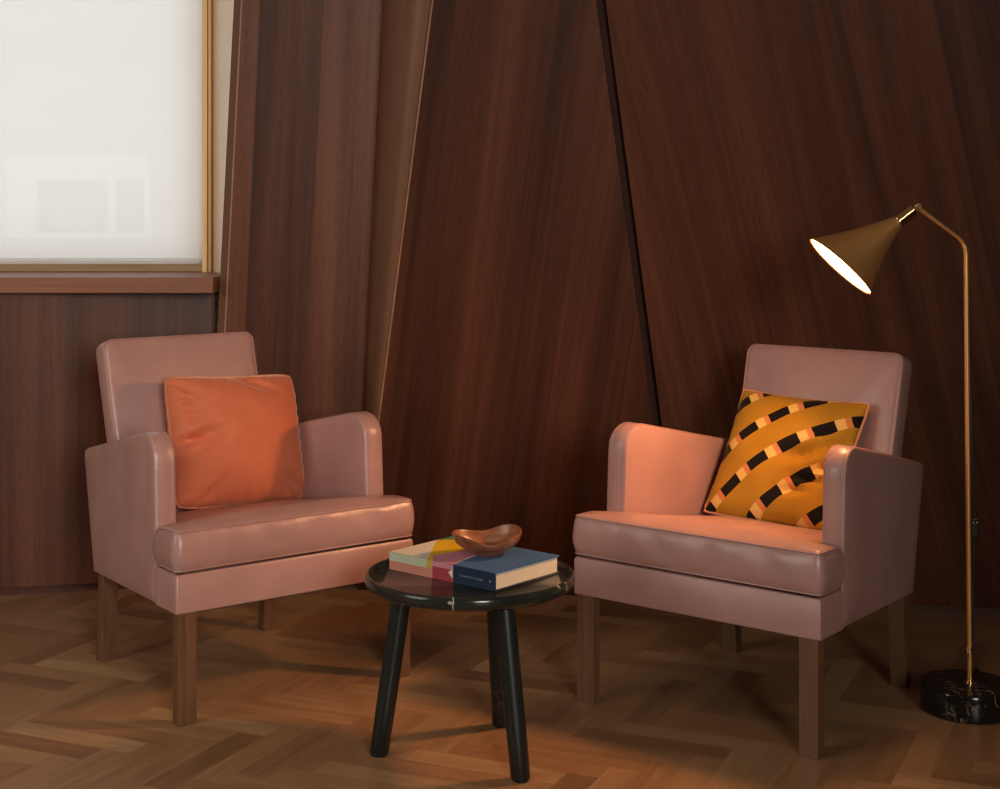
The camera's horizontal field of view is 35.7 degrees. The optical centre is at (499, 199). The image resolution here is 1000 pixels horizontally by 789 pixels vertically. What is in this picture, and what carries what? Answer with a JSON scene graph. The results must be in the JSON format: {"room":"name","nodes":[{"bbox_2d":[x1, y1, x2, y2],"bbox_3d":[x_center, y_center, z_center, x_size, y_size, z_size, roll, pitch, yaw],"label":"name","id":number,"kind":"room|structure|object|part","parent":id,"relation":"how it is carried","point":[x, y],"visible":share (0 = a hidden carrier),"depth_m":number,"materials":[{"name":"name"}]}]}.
{"room":"living room","nodes":[
{"label":"living room","id":0,"kind":"room"},
{"bbox_2d":[0,272,219,587],"bbox_3d":[-2.066,0.701,4.811,2.440,0.939,0.874,0,0,-13],"label":"wall","id":1,"kind":"structure","parent":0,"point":[51,409],"depth_m":4.72,"materials":[{"name":"brown wood"}]},
{"bbox_2d":[212,0,233,332],"bbox_3d":[-0.835,-0.250,4.776,0.099,2.900,0.543,0,0,-24],"label":"wall reveal","id":2,"kind":"structure","parent":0,"point":[222,10],"depth_m":4.95,"materials":[{"name":"beige paint"}]},
{"bbox_2d":[217,0,241,332],"bbox_3d":[-0.803,-0.265,4.665,0.030,2.870,0.355,0,0,-36],"label":"trim","id":3,"kind":"structure","parent":2,"relation":"attached to","point":[237,3],"depth_m":4.67,"materials":[{"name":"brown wood"}]},
{"bbox_2d":[226,0,383,421],"bbox_3d":[-0.582,-0.267,4.685,0.606,2.874,0.333,0,0,0],"label":"wall","id":4,"kind":"structure","parent":0,"point":[300,256],"depth_m":4.68,"materials":[{"name":"brown wood"}]},
{"bbox_2d":[364,0,431,419],"bbox_3d":[-0.270,-0.266,4.456,0.096,2.873,0.783,0,0,-31],"label":"wall","id":5,"kind":"structure","parent":0,"point":[405,22],"depth_m":4.52,"materials":[{"name":"brown wood"}]},
{"bbox_2d":[378,0,433,421],"bbox_3d":[-0.232,-0.265,4.461,0.020,2.870,0.760,0,0,-34],"label":"trim","id":6,"kind":"structure","parent":5,"relation":"attached to","point":[432,0],"depth_m":4.51,"materials":[{"name":"brown wood"}]},
{"bbox_2d":[0,585,999,788],"bbox_3d":[-0.302,1.230,1.306,6.340,0.060,8.311,0,0,0],"label":"floor","id":7,"kind":"structure","parent":0,"point":[292,705],"depth_m":3.70,"materials":[{"name":"brown wood"}]},
{"bbox_2d":[85,332,413,726],"bbox_3d":[-0.689,0.785,4.006,0.668,0.830,0.728,0,0,-37],"label":"armchair","id":8,"kind":"object","parent":7,"relation":"on","point":[188,562],"visible":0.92,"depth_m":3.82,"materials":[{"name":"pink leather"}]},
{"bbox_3d":[-1.023,1.069,4.052,0.042,0.262,0.050,0,0,-37],"label":"leg","id":9,"kind":"part","parent":8,"relation":"part of","materials":[{"name":"brown wood"}]},
{"bbox_3d":[-0.926,0.758,3.876,0.065,0.412,0.555,0,0,-32],"label":"arm","id":10,"kind":"part","parent":8,"relation":"part of","materials":[{"name":"pink leather"}]},
{"bbox_3d":[-0.849,0.633,4.216,0.445,0.522,0.196,0,0,-37],"label":"backrest","id":11,"kind":"part","parent":8,"relation":"part of","materials":[{"name":"pink leather"}]},
{"bbox_3d":[-0.722,1.069,3.562,0.046,0.262,0.030,0,0,-37],"label":"leg","id":12,"kind":"part","parent":8,"relation":"part of","materials":[{"name":"brown wood"}]},
{"bbox_2d":[164,374,303,508],"bbox_3d":[-0.702,0.636,4.127,0.372,0.344,0.247,0,0,-27],"label":"velvet cushion","id":13,"kind":"object","parent":8,"relation":"on","point":[236,440],"visible":0.96,"depth_m":4.04,"materials":[{"name":"orange fabric"}]},
{"bbox_3d":[-0.644,1.069,4.340,0.042,0.262,0.050,0,0,-37],"label":"leg","id":14,"kind":"part","parent":8,"relation":"part of","materials":[{"name":"brown wood"}]},
{"bbox_2d":[154,495,413,570],"bbox_3d":[-0.640,0.795,3.941,0.665,0.110,0.564,0,0,-37],"label":"seat cushion","id":15,"kind":"object","parent":8,"relation":"on","point":[274,533],"depth_m":3.71,"materials":[{"name":"pink leather"}]},
{"bbox_3d":[-0.662,0.898,3.970,0.650,0.091,0.615,0,0,-37],"label":"seat rail","id":16,"kind":"part","parent":8,"relation":"part of","materials":[{"name":"pink leather"}]},
{"bbox_3d":[-0.501,0.758,4.199,0.066,0.412,0.555,0,0,-42],"label":"arm","id":17,"kind":"part","parent":8,"relation":"part of","materials":[{"name":"pink leather"}]},
{"bbox_3d":[-0.253,1.069,3.919,0.046,0.262,0.030,0,0,-37],"label":"leg","id":18,"kind":"part","parent":8,"relation":"part of","materials":[{"name":"brown wood"}]},
{"bbox_2d":[364,558,575,782],"bbox_3d":[-0.065,1.002,3.370,0.457,0.395,0.457,0,0,0],"label":"side table","id":19,"kind":"object","parent":7,"relation":"on","point":[404,591],"visible":0.7,"depth_m":3.25,"materials":[{"name":"black wood"}]},
{"bbox_3d":[-0.235,1.016,3.361,0.094,0.367,0.044,0,0,0],"label":"leg","id":20,"kind":"part","parent":19,"relation":"part of","materials":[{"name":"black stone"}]},
{"bbox_2d":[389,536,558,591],"bbox_3d":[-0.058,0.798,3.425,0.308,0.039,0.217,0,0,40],"label":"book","id":21,"kind":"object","parent":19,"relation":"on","point":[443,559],"visible":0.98,"depth_m":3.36,"materials":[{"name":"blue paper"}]},
{"bbox_2d":[452,524,521,556],"bbox_3d":[-0.029,0.750,3.417,0.155,0.056,0.118,0,0,-7],"label":"wooden bowl","id":22,"kind":"object","parent":21,"relation":"on","point":[495,541],"visible":1,"depth_m":3.44,"materials":[{"name":"brown wood"}]},
{"bbox_3d":[-0.005,1.016,3.505,0.043,0.367,0.125,0,0,10],"label":"leg","id":23,"kind":"part","parent":19,"relation":"part of","materials":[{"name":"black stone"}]},
{"bbox_3d":[0.025,1.016,3.239,0.043,0.367,0.099,0,0,-37],"label":"leg","id":24,"kind":"part","parent":19,"relation":"part of","materials":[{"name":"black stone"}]},
{"bbox_2d":[572,344,922,759],"bbox_3d":[0.650,0.792,3.798,0.668,0.815,0.728,0,0,39],"label":"armchair","id":25,"kind":"object","parent":7,"relation":"on","point":[654,546],"visible":0.9,"depth_m":3.64,"materials":[{"name":"pink leather"}]},
{"bbox_3d":[0.212,1.069,3.722,0.046,0.262,0.030,0,0,39],"label":"leg","id":26,"kind":"part","parent":25,"relation":"part of","materials":[{"name":"brown wood"}]},
{"bbox_3d":[0.465,0.758,3.996,0.065,0.412,0.555,0,0,44],"label":"arm","id":27,"kind":"part","parent":25,"relation":"part of","materials":[{"name":"pink leather"}]},
{"bbox_3d":[0.622,0.898,3.764,0.650,0.091,0.615,0,0,39],"label":"seat rail","id":28,"kind":"part","parent":25,"relation":"part of","materials":[{"name":"pink leather"}]},
{"bbox_2d":[572,511,844,593],"bbox_3d":[0.598,0.795,3.735,0.665,0.110,0.564,0,0,39],"label":"seat cushion","id":29,"kind":"object","parent":25,"relation":"on","point":[736,554],"depth_m":3.51,"materials":[{"name":"pink leather"}]},
{"bbox_3d":[0.613,1.069,4.133,0.042,0.262,0.050,0,0,39],"label":"leg","id":30,"kind":"part","parent":25,"relation":"part of","materials":[{"name":"brown wood"}]},
{"bbox_2d":[703,389,870,529],"bbox_3d":[0.722,0.653,3.926,0.365,0.308,0.218,0,0,42],"label":"patterned cushion","id":31,"kind":"object","parent":25,"relation":"on","point":[771,469],"visible":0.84,"depth_m":3.88,"materials":[{"name":"fabric"}]},
{"bbox_3d":[0.672,1.069,3.354,0.046,0.262,0.030,0,0,39],"label":"leg","id":32,"kind":"part","parent":25,"relation":"part of","materials":[{"name":"brown wood"}]},
{"bbox_3d":[0.815,0.648,4.005,0.445,0.522,0.196,0,0,39],"label":"backrest","id":33,"kind":"part","parent":25,"relation":"part of","materials":[{"name":"pink leather"}]},
{"bbox_3d":[0.883,0.758,3.663,0.066,0.412,0.555,0,0,34],"label":"arm","id":34,"kind":"part","parent":25,"relation":"part of","materials":[{"name":"pink leather"}]},
{"bbox_3d":[0.985,1.069,3.837,0.042,0.262,0.050,0,0,39],"label":"leg","id":35,"kind":"part","parent":25,"relation":"part of","materials":[{"name":"brown wood"}]},
{"bbox_2d":[810,203,999,723],"bbox_3d":[1.186,0.604,3.710,0.942,1.193,0.260,0,0,-18],"label":"floor lamp","id":36,"kind":"object","parent":7,"relation":"on","point":[969,695],"visible":1,"depth_m":3.62,"materials":[{"name":"gold metal"}]},
{"bbox_2d":[812,240,869,292],"bbox_3d":[0.795,0.153,3.624,0.132,0.125,0.179,0,0,0],"label":"diffuser","id":37,"kind":"object","parent":36,"relation":"attached to","point":[850,258],"depth_m":3.57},
{"bbox_3d":[0.834,0.116,3.606,0.237,0.207,0.177,0,0,23],"label":"lamp shade","id":38,"kind":"part","parent":36,"relation":"part of","materials":[{"name":"gold metal"}]},
{"bbox_2d":[971,516,978,536],"bbox_3d":[1.122,0.773,3.680,0.018,0.047,0.020,0,0,0],"label":"switch","id":39,"kind":"object","parent":36,"relation":"attached to","point":[974,520],"depth_m":3.67,"materials":[{"name":"black plastic"}]},
{"bbox_2d":[379,0,653,587],"bbox_3d":[0.021,-0.268,4.438,0.963,2.876,0.597,0,0,6],"label":"wall","id":40,"kind":"structure","parent":0,"point":[515,359],"depth_m":4.52,"materials":[{"name":"brown wood"}]},
{"bbox_2d":[597,0,661,426],"bbox_3d":[0.329,-0.265,4.431,0.064,2.870,0.736,0,0,39],"label":"trim","id":41,"kind":"structure","parent":40,"relation":"attached to","point":[601,4],"depth_m":4.48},
{"bbox_2d":[606,0,999,607],"bbox_3d":[1.281,-0.268,4.202,2.230,2.876,0.622,0,0,12],"label":"wall","id":42,"kind":"structure","parent":0,"point":[754,131],"depth_m":4.34,"materials":[{"name":"brown wood"}]},
{"bbox_2d":[0,583,999,614],"bbox_3d":[-0.448,1.175,4.592,5.505,0.050,0.575,0,0,0],"label":"baseboard","id":43,"kind":"structure","parent":42,"relation":"attached to","point":[88,586],"depth_m":4.72,"materials":[{"name":"brown wood"}]},
{"bbox_3d":[-2.100,-0.700,5.055,2.400,2.000,0.130,0,0,0],"label":"wall window","id":44,"kind":"structure","parent":0,"visible":0},
{"bbox_2d":[0,0,211,271],"bbox_3d":[-1.955,-0.534,5.058,2.050,1.532,0.145,0,0,0],"label":"window","id":45,"kind":"structure","parent":44,"relation":"attached to","point":[205,265],"depth_m":5.00,"materials":[{"name":"brown wood"}]},
{"bbox_2d":[0,0,201,261],"bbox_3d":[-1.938,-0.531,5.035,1.955,1.462,0.044,0,0,0],"label":"roller blind","id":46,"kind":"object","parent":45,"relation":"attached to","point":[101,100],"visible":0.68,"depth_m":5.04,"materials":[{"name":"white fabric"}]},
{"bbox_3d":[-1.942,-0.535,5.110,1.975,1.530,0.040,0,0,0],"label":"sash","id":47,"kind":"part","parent":45,"relation":"part of","materials":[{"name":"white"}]},
{"bbox_3d":[-1.942,0.218,5.027,1.975,0.024,0.065,0,0,0],"label":"rail","id":48,"kind":"part","parent":45,"relation":"part of","materials":[{"name":"brown wood"}]}
]}

